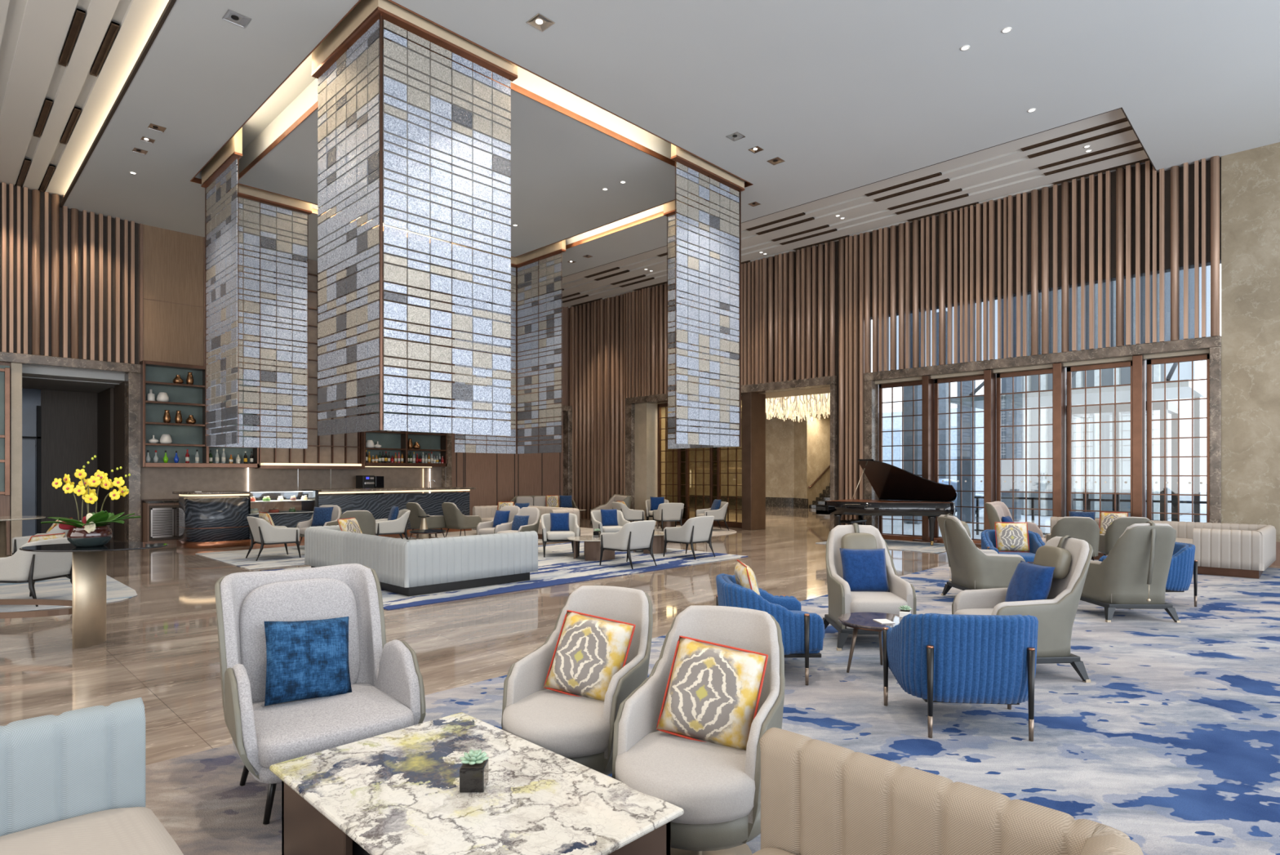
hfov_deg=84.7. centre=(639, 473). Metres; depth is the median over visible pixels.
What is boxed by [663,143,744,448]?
glass chandelier
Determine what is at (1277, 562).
baseboard
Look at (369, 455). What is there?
bottle
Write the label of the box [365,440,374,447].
vase
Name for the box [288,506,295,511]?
cake
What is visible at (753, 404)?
column hall
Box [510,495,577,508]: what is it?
curved sofa
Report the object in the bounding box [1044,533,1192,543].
seat cushion
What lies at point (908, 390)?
pillar
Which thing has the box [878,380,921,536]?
window
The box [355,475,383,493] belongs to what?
coffee machine
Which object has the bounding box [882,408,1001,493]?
building
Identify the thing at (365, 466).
light
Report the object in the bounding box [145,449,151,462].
bottle
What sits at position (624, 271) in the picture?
ceiling slot
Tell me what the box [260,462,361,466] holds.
light strip
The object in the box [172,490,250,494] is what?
countertop
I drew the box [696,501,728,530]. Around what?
armchair
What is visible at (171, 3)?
trim
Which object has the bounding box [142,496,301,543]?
bar counter
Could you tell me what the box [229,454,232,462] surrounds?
bottle
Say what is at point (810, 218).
ceiling slot
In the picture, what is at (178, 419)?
vase
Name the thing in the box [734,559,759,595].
cushion
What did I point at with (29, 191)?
wall slats
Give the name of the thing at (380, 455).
bottle
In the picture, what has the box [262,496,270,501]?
cake
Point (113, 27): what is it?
ceiling slot
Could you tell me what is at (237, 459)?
bottle
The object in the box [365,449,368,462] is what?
bottle
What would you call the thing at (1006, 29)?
recessed light
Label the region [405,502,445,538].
lounge armchair
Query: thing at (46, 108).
ceiling slot
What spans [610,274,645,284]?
ceiling slot
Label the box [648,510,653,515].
seat cushion
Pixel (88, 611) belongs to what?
console table
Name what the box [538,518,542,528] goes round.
seat cushion
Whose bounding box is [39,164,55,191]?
ceiling slot
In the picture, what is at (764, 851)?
seat cushion
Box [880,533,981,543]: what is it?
trim
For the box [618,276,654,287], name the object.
ceiling slot
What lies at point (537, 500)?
cushion
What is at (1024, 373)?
window
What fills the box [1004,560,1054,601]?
cushion
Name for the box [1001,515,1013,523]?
cushion
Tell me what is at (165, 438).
vase
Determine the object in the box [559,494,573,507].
cushion
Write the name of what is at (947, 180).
ceiling slot
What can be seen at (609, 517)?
cushion
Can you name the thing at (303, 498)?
cake
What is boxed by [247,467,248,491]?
tube
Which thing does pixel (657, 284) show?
ceiling slot
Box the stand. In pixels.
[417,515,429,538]
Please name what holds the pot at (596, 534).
on the potted succulent at (597, 533)
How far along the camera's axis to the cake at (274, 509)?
16.04 m
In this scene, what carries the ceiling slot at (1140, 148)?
attached to the ceiling at (994, 173)
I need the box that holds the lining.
[254,251,357,462]
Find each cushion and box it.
[0,806,183,854]
[26,533,65,542]
[45,517,72,533]
[252,683,413,768]
[258,511,275,526]
[263,616,351,706]
[299,526,308,534]
[311,506,333,526]
[337,517,362,533]
[387,506,399,519]
[479,527,494,534]
[481,517,493,522]
[492,510,510,527]
[497,501,514,510]
[497,529,517,533]
[502,688,610,757]
[511,515,529,530]
[515,496,533,506]
[515,502,529,508]
[533,496,546,506]
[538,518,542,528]
[543,609,635,701]
[546,494,559,506]
[546,530,575,539]
[550,512,569,531]
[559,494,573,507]
[600,508,618,525]
[602,525,622,532]
[615,730,760,824]
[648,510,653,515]
[649,496,664,510]
[656,635,768,750]
[697,513,704,516]
[710,498,720,510]
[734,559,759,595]
[751,847,795,854]
[789,609,825,637]
[839,547,889,591]
[850,591,907,614]
[955,608,993,614]
[994,521,1029,552]
[999,551,1035,561]
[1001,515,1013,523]
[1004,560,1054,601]
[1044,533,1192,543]
[1068,511,1095,519]
[1099,511,1128,533]
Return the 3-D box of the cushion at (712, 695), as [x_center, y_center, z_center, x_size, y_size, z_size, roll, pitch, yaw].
[0.308,0.939,3.010,0.443,0.416,0.233,0,0,28]
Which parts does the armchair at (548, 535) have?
leg, seat frame, leg, leg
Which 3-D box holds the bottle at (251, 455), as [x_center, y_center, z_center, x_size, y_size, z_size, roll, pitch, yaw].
[-9.668,-0.393,17.492,0.074,0.306,0.074,0,0,44]
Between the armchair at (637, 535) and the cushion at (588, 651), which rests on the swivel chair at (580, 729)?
the cushion at (588, 651)
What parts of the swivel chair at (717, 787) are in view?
seat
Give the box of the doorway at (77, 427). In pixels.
[40,381,124,542]
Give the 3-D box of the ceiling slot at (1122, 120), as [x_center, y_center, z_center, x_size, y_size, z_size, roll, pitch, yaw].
[7.605,-5.942,12.303,1.680,0.036,0.150,0,0,44]
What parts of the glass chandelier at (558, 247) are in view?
glass pane, glass pane, glass pane, glass pane, glass pane, glass pane, glass pane, glass pane, glass pane, glass pane, glass pane, glass pane, glass pane, glass pane, glass pane, glass pane, glass pane, glass pane, glass pane, glass pane, glass pane, glass pane, glass pane, glass pane, hanging frame, glass pane, glass pane, glass pane, glass pane, glass pane, glass pane, glass pane, glass pane, glass pane, glass pane, glass pane, glass pane, glass pane, glass pane, glass pane, glass pane, glass pane, glass pane, glass pane, glass pane, glass pane, glass pane, glass pane, glass pane, glass pane, glass pane, glass pane, glass pane, glass pane, glass pane, glass pane, glass pane, glass pane, glass pane, glass pane, glass pane, glass pane, glass pane, glass pane, glass pane, glass pane, glass pane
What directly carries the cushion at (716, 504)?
on the armchair at (719, 514)
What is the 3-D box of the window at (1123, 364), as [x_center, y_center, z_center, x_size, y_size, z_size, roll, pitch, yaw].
[9.288,-0.300,14.195,1.160,3.800,0.070,0,0,44]
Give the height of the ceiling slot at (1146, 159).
0.036 m
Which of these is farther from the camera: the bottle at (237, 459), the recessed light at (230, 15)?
the bottle at (237, 459)
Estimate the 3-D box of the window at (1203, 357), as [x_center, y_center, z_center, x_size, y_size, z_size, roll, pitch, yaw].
[10.196,-0.300,13.314,0.970,3.800,0.070,0,0,44]
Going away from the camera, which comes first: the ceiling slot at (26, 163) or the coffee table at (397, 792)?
the coffee table at (397, 792)
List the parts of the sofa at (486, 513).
seat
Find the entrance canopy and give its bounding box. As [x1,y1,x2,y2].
[950,362,1204,522]
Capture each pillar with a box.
[903,311,921,523]
[936,311,951,479]
[956,302,975,521]
[1001,296,1021,520]
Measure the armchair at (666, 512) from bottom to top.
0.794 m
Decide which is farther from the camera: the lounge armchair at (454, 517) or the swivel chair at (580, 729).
the lounge armchair at (454, 517)
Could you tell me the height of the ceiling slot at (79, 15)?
0.036 m
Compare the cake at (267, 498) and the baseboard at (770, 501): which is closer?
the cake at (267, 498)
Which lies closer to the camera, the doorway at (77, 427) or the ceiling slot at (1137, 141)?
the ceiling slot at (1137, 141)
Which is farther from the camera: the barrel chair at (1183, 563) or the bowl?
the barrel chair at (1183, 563)
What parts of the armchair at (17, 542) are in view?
leg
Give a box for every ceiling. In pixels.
[0,0,168,196]
[22,364,125,393]
[62,0,1279,293]
[511,108,1148,307]
[667,400,830,418]
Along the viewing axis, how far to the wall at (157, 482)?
17.99 m
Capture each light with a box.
[132,146,147,154]
[140,136,155,143]
[147,123,166,132]
[222,8,251,27]
[364,466,423,466]
[525,13,555,31]
[582,254,592,257]
[725,131,745,141]
[747,201,760,206]
[748,146,764,153]
[767,156,785,164]
[960,44,969,50]
[1001,26,1012,33]
[1027,107,1035,112]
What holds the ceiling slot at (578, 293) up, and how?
attached to the ceiling at (994, 173)
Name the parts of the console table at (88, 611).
post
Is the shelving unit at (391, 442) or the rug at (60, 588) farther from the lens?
the shelving unit at (391, 442)
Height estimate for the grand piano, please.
1.904 m
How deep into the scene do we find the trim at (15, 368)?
14.47 m
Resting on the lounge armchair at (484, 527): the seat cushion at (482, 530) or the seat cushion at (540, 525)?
the seat cushion at (482, 530)
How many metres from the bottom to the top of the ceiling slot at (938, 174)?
0.036 m
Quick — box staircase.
[808,465,830,508]
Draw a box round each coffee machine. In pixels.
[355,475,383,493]
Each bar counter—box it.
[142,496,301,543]
[172,490,250,548]
[302,486,475,536]
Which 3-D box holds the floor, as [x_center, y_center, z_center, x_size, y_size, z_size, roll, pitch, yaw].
[2.151,1.750,21.601,37.000,0.300,46.000,0,0,44]
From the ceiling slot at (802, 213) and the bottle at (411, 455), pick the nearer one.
the ceiling slot at (802, 213)
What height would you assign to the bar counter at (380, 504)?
1.210 m
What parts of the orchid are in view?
flower, flower, flower, stem, flower, stem, flower, stem, flower, stem, flower, flower, flower, flower, stem, flower, flower, stem, flower, flower, flower, flower, flower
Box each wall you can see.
[0,188,569,551]
[22,387,40,533]
[141,461,441,499]
[635,157,1221,524]
[666,413,830,507]
[1221,142,1279,542]
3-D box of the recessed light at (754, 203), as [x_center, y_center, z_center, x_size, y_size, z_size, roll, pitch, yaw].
[2.422,-5.697,14.873,0.200,0.006,0.200,0,0,44]
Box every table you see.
[0,515,45,557]
[0,542,168,648]
[269,711,684,854]
[408,528,446,539]
[567,535,614,560]
[578,509,586,524]
[633,530,666,553]
[656,520,675,528]
[838,612,902,672]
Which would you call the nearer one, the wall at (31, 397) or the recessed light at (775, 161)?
the recessed light at (775, 161)
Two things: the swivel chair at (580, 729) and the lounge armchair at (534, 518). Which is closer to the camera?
the swivel chair at (580, 729)
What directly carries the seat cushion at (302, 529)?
on the lounge armchair at (336, 512)
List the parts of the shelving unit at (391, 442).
shelf, shelf, shelf, shelf, shelf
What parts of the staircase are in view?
handrail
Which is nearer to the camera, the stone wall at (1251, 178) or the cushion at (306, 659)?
the cushion at (306, 659)
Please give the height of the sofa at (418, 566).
0.730 m
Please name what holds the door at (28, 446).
in the wall at (31, 397)
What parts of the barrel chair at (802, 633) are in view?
plate, leg, seat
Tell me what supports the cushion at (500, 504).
on the sofa at (486, 513)
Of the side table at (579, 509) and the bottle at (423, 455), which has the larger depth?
the side table at (579, 509)
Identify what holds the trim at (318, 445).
attached to the wall at (535, 473)
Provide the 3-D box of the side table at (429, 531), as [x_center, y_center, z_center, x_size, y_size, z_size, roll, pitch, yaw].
[-4.167,1.358,13.798,0.700,0.462,0.700,0,0,33]
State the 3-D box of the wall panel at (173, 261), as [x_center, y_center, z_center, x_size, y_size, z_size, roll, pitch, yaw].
[-10.600,-4.110,16.912,0.030,3.180,2.390,0,0,44]
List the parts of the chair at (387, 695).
leg, seat, leg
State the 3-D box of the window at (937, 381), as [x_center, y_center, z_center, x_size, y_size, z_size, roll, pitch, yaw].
[7.343,-0.300,16.082,1.180,3.800,0.070,0,0,44]
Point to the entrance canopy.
(1122, 393)
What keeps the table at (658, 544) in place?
on the rug at (559, 566)
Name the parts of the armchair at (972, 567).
leg, frame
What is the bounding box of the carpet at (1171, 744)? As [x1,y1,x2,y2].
[145,559,1279,854]
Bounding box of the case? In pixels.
[239,489,318,545]
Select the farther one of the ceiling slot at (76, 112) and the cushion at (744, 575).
the ceiling slot at (76, 112)
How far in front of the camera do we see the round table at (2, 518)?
13.03 m
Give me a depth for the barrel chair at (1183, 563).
8.27 m
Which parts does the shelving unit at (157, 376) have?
shelf, shelf, shelf, shelf, shelf, shelf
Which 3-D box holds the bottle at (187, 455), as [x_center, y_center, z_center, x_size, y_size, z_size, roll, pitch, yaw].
[-10.629,-0.401,16.502,0.078,0.322,0.078,0,0,44]
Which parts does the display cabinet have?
panel, panel, frame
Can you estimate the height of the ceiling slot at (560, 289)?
0.036 m
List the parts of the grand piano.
leg, leg, lid, leg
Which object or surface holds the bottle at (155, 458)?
on the shelving unit at (157, 376)
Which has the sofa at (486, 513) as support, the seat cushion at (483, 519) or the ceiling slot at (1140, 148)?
the seat cushion at (483, 519)
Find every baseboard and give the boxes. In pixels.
[689,494,808,508]
[1270,541,1279,566]
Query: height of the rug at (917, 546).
0.012 m
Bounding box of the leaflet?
[872,618,894,623]
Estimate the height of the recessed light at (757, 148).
0.006 m
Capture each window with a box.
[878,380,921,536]
[934,374,983,540]
[996,368,1053,528]
[1066,360,1132,516]
[1146,354,1209,522]
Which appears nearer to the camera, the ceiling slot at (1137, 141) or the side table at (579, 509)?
the ceiling slot at (1137, 141)
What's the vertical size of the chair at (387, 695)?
1.063 m
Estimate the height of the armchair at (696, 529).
0.794 m
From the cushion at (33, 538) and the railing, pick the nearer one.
the cushion at (33, 538)
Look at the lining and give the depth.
18.73 m
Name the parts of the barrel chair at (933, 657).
leg, leg, plate, leg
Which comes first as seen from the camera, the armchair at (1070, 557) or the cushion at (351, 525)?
the armchair at (1070, 557)
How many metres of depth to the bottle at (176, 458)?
16.32 m
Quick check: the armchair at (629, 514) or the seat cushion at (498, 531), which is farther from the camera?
the armchair at (629, 514)
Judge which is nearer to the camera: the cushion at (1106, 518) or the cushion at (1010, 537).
the cushion at (1010, 537)
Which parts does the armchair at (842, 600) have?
leg, leg, frame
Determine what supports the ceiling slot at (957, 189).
attached to the ceiling at (994, 173)
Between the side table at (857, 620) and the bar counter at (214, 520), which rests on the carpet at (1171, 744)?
the side table at (857, 620)
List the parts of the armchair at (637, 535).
leg, seat frame, leg, leg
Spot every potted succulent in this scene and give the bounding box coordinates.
[459,748,488,792]
[593,528,600,537]
[898,604,911,617]
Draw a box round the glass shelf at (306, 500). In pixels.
[250,499,313,502]
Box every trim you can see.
[0,351,572,542]
[10,362,22,551]
[59,0,1155,277]
[139,223,207,365]
[190,0,752,257]
[254,252,359,463]
[456,407,515,505]
[625,375,836,530]
[863,335,1221,528]
[875,348,1209,384]
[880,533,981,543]
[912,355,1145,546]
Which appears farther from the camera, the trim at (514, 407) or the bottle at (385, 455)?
the trim at (514, 407)
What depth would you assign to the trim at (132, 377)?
15.86 m
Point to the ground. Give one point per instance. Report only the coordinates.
(1044, 520)
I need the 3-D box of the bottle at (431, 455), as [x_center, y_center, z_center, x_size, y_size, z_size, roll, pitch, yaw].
[-6.235,-0.469,21.030,0.082,0.338,0.082,0,0,44]
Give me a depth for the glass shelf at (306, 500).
16.26 m
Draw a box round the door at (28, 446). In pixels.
[22,405,41,536]
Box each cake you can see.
[250,496,255,501]
[250,507,258,513]
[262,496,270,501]
[268,507,279,512]
[277,495,283,500]
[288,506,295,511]
[290,495,296,500]
[301,495,307,500]
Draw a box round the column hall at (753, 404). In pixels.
[742,392,765,529]
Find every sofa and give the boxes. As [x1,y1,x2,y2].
[0,697,183,854]
[304,524,537,595]
[472,504,579,538]
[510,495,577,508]
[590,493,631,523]
[751,727,1143,854]
[1044,516,1275,578]
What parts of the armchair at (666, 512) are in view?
leg, seat frame, leg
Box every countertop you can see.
[142,496,301,502]
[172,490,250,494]
[302,486,475,492]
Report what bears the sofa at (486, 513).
on the rug at (584, 531)
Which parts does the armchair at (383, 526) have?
leg, seat frame, leg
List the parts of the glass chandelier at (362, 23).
glass pane, glass pane, glass pane, glass pane, glass pane, glass pane, glass pane, glass pane, glass pane, glass pane, glass pane, glass pane, glass pane, glass pane, glass pane, glass pane, glass pane, glass pane, glass pane, glass pane, glass pane, glass pane, glass pane, glass pane, glass pane, glass pane, glass pane, glass pane, glass pane, glass pane, glass pane, glass pane, glass pane, glass pane, glass pane, glass pane, glass pane, glass pane, glass pane, glass pane, glass pane, glass pane, glass pane, glass pane, glass pane, glass pane, glass pane, glass pane, glass pane, glass pane, glass pane, glass pane, glass pane, glass pane, glass pane, glass pane, glass pane, glass pane, glass pane, glass pane, glass pane, glass pane, glass pane, glass pane, glass pane, glass pane, glass pane, glass pane, glass pane, glass pane, glass pane, glass pane, glass pane, glass pane, glass pane, glass pane, glass pane, glass pane, glass pane, glass pane, glass pane, glass pane, glass pane, glass pane, glass pane, glass pane, glass pane, glass pane, glass pane, glass pane, glass pane, glass pane, glass pane, glass pane, glass pane, glass pane, glass pane, glass pane, glass pane, glass pane, glass pane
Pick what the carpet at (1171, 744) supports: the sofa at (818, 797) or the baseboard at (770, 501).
the sofa at (818, 797)
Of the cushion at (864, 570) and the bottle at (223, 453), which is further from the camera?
the bottle at (223, 453)
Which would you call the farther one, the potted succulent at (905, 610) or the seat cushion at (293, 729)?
the potted succulent at (905, 610)
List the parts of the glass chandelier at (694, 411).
glass pane, glass pane, glass pane, glass pane, glass pane, glass pane, glass pane, glass pane, glass pane, glass pane, glass pane, glass pane, glass pane, glass pane, glass pane, glass pane, glass pane, glass pane, glass pane, glass pane, glass pane, glass pane, glass pane, glass pane, glass pane, glass pane, glass pane, glass pane, glass pane, glass pane, glass pane, glass pane, glass pane, glass pane, glass pane, glass pane, glass pane, glass pane, glass pane, glass pane, glass pane, glass pane, glass pane, glass pane, glass pane, glass pane, glass pane, glass pane, glass pane, glass pane, glass pane, glass pane, glass pane, glass pane, glass pane, glass pane, glass pane, glass pane, glass pane, glass pane, glass pane, glass pane, glass pane, glass pane, glass pane, glass pane, glass pane, glass pane, glass pane, glass pane, glass pane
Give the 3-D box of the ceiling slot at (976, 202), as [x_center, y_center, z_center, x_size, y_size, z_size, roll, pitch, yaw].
[6.853,-5.942,15.965,1.560,0.036,0.130,0,0,44]
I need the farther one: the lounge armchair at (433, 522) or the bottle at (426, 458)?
the bottle at (426, 458)
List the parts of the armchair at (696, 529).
leg, seat frame, leg, leg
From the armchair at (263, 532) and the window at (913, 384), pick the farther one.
the window at (913, 384)
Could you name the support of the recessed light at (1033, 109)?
in the ceiling at (850, 94)
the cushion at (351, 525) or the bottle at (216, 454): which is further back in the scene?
the bottle at (216, 454)
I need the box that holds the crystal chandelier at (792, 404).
[741,392,830,422]
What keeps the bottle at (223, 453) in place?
in the shelving unit at (157, 376)
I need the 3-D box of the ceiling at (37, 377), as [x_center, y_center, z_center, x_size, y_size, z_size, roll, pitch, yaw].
[-14.074,-2.300,16.584,3.900,0.400,3.000,0,0,44]
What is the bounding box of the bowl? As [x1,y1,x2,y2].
[66,524,112,546]
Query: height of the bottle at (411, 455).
0.328 m
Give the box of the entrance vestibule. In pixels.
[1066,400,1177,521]
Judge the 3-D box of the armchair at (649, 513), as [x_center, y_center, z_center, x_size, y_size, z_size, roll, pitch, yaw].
[0.529,1.194,21.278,0.726,0.794,0.771,0,0,-1]
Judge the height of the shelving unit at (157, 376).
2.400 m
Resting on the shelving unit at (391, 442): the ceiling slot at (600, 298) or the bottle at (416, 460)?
the bottle at (416, 460)
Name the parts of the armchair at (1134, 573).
leg, frame, leg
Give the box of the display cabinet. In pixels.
[0,364,9,551]
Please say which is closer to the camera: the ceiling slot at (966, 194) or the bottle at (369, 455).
the ceiling slot at (966, 194)
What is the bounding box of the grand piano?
[816,458,956,545]
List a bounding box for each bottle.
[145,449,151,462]
[153,450,158,462]
[163,450,168,462]
[173,450,178,462]
[185,448,189,462]
[195,449,199,462]
[208,449,212,462]
[215,448,218,462]
[222,448,225,462]
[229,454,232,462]
[235,453,240,463]
[244,451,247,463]
[249,451,253,463]
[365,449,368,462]
[368,451,370,462]
[378,451,381,462]
[381,451,384,462]
[384,451,387,462]
[387,452,390,462]
[394,452,396,462]
[397,452,399,462]
[400,452,403,462]
[409,451,412,462]
[412,452,415,462]
[415,453,418,462]
[422,452,424,462]
[425,453,427,462]
[430,451,433,462]
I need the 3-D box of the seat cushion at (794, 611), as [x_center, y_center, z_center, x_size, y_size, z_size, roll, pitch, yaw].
[1.106,1.227,5.674,0.680,0.160,0.600,0,0,-1]
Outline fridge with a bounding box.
[149,504,178,540]
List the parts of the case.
glass, frame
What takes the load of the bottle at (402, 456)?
on the shelving unit at (391, 442)
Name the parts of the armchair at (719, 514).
leg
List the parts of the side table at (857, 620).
leg, leg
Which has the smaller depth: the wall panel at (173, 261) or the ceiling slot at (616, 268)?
the wall panel at (173, 261)
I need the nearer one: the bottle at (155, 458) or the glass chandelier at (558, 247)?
the bottle at (155, 458)
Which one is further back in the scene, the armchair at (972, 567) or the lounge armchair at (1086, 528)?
the lounge armchair at (1086, 528)
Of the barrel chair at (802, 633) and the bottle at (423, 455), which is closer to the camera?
the barrel chair at (802, 633)
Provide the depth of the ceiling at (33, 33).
10.50 m
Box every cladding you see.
[1,182,134,364]
[569,155,1219,524]
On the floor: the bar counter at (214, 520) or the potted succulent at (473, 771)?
the bar counter at (214, 520)
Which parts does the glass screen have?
olive panel, olive panel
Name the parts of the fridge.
louvred door, louvred door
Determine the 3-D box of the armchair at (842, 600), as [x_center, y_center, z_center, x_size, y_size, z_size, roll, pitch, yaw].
[2.166,1.045,6.730,0.767,1.084,0.924,0,0,2]
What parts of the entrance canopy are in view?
post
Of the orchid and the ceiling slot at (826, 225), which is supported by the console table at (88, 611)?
the orchid
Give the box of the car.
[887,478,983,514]
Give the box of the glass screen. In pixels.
[657,395,742,528]
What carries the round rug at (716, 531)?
on the floor
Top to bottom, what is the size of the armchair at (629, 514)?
0.794 m
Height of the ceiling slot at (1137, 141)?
0.036 m
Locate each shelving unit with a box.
[139,360,258,467]
[360,385,447,466]
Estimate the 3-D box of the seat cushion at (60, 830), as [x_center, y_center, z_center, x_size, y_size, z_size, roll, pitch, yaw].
[-2.494,1.257,1.236,0.860,0.220,2.900,0,0,44]
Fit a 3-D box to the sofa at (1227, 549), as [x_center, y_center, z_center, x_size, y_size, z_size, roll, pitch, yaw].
[8.831,1.227,12.297,3.348,0.720,1.950,0,0,44]
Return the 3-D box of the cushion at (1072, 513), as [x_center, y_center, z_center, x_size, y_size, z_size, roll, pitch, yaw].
[8.491,0.947,13.502,0.443,0.426,0.196,0,0,36]
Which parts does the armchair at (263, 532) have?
leg, leg, seat frame, leg, leg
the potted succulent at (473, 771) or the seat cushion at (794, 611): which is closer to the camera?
the potted succulent at (473, 771)
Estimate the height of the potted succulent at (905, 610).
0.088 m
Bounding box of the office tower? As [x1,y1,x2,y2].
[1021,267,1194,519]
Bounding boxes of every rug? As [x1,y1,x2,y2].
[0,574,137,612]
[195,537,418,569]
[264,541,747,609]
[413,527,593,542]
[653,524,736,535]
[816,539,946,553]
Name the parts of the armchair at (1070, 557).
frame, leg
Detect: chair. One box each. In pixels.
[214,563,425,824]
[501,585,653,777]
[612,604,785,854]
[715,573,825,684]
[881,613,1038,741]
[981,528,1044,561]
[984,501,1045,543]
[1098,542,1197,606]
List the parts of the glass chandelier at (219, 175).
glass pane, glass pane, glass pane, glass pane, glass pane, glass pane, glass pane, glass pane, glass pane, glass pane, glass pane, glass pane, glass pane, glass pane, glass pane, glass pane, glass pane, glass pane, glass pane, glass pane, glass pane, glass pane, glass pane, glass pane, glass pane, glass pane, glass pane, glass pane, glass pane, glass pane, glass pane, glass pane, glass pane, glass pane, glass pane, glass pane, glass pane, glass pane, glass pane, glass pane, glass pane, glass pane, hanging frame, glass pane, glass pane, glass pane, glass pane, glass pane, glass pane, glass pane, glass pane, glass pane, glass pane, glass pane, glass pane, glass pane, glass pane, glass pane, glass pane, glass pane, glass pane, glass pane, glass pane, glass pane, glass pane, glass pane, glass pane, glass pane, glass pane, glass pane, glass pane, glass pane, glass pane, glass pane, glass pane, glass pane, glass pane, glass pane, glass pane, glass pane, glass pane, glass pane, glass pane, glass pane, glass pane, glass pane, glass pane, glass pane, glass pane, glass pane, glass pane, glass pane, glass pane, glass pane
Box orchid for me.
[40,454,141,546]
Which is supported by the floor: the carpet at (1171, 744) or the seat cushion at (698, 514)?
the carpet at (1171, 744)
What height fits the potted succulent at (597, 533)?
0.162 m
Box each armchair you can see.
[0,537,72,606]
[11,520,81,554]
[245,515,301,560]
[295,504,342,549]
[337,510,375,534]
[374,509,410,539]
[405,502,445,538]
[441,502,481,537]
[475,505,519,534]
[493,506,540,552]
[541,513,580,556]
[591,509,631,533]
[599,520,657,568]
[611,502,644,521]
[645,498,668,519]
[652,502,684,531]
[662,515,715,559]
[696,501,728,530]
[822,522,916,650]
[937,513,1025,595]
[951,534,1093,682]
[1045,516,1099,559]
[1080,520,1180,622]
[1097,516,1151,555]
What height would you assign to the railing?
1.000 m
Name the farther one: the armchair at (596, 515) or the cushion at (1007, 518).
the armchair at (596, 515)
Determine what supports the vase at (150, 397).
on the shelving unit at (157, 376)
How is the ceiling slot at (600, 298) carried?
attached to the ceiling at (994, 173)
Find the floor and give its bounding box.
[0,502,1279,764]
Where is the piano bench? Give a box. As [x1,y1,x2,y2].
[840,519,866,524]
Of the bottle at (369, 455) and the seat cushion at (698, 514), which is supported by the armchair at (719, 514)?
the seat cushion at (698, 514)
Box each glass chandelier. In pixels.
[200,127,311,448]
[311,0,517,435]
[451,239,565,453]
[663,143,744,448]
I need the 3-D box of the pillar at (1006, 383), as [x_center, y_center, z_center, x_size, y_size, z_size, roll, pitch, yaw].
[12.653,-2.900,23.951,0.480,9.000,0.480,0,0,44]
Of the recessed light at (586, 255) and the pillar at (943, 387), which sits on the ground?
the pillar at (943, 387)
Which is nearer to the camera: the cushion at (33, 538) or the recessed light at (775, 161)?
the cushion at (33, 538)
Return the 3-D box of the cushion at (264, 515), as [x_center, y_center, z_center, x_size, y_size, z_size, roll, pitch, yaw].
[-6.969,0.933,13.137,0.242,0.419,0.458,0,0,-39]
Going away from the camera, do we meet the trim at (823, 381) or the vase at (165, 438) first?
the vase at (165, 438)
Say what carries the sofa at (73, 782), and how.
on the carpet at (1171, 744)
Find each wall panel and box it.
[142,224,253,369]
[360,270,440,387]
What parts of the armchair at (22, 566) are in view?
leg, seat frame, leg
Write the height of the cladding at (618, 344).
7.520 m
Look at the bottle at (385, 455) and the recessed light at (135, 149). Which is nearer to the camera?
the recessed light at (135, 149)
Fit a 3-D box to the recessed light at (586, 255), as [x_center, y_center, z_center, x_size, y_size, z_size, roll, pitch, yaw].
[-1.373,-5.697,18.458,0.200,0.006,0.200,0,0,44]
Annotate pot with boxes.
[593,531,600,537]
[899,609,911,617]
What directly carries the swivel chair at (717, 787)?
on the carpet at (1171, 744)
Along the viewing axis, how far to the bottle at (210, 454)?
16.82 m
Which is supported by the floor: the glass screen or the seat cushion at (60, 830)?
the glass screen
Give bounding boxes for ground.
[882,483,1206,538]
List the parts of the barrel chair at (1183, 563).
plate, leg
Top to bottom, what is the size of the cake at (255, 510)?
0.115 m
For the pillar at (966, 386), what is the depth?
23.38 m
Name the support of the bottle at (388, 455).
on the shelving unit at (391, 442)
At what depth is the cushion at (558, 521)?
13.72 m
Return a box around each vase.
[146,389,155,400]
[148,435,158,443]
[156,391,168,401]
[159,434,172,443]
[163,409,170,422]
[173,374,183,383]
[174,410,182,422]
[186,372,193,384]
[186,414,195,423]
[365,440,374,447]
[374,441,381,448]
[408,438,413,448]
[413,441,420,448]
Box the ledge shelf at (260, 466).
[255,465,364,468]
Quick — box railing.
[973,496,1206,534]
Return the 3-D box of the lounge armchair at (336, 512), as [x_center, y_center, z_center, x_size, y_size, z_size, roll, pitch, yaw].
[-6.795,1.138,14.937,0.673,0.903,0.796,0,0,6]
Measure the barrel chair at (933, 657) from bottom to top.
0.740 m
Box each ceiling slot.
[16,158,31,186]
[33,97,53,137]
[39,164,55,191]
[57,8,85,66]
[59,106,81,144]
[89,21,119,76]
[533,288,564,297]
[551,292,580,301]
[562,294,588,302]
[571,297,602,306]
[584,266,619,278]
[594,270,629,280]
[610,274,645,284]
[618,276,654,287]
[633,281,666,290]
[657,252,666,256]
[746,212,804,231]
[755,217,814,235]
[771,224,829,241]
[779,228,836,244]
[792,235,848,250]
[864,172,942,196]
[873,177,949,201]
[887,188,962,209]
[894,193,968,214]
[906,201,978,222]
[1020,117,1127,151]
[1026,125,1132,158]
[1038,139,1139,169]
[1043,146,1143,175]
[1052,158,1149,184]
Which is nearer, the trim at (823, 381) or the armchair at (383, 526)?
the armchair at (383, 526)
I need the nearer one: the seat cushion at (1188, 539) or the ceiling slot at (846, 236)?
the seat cushion at (1188, 539)

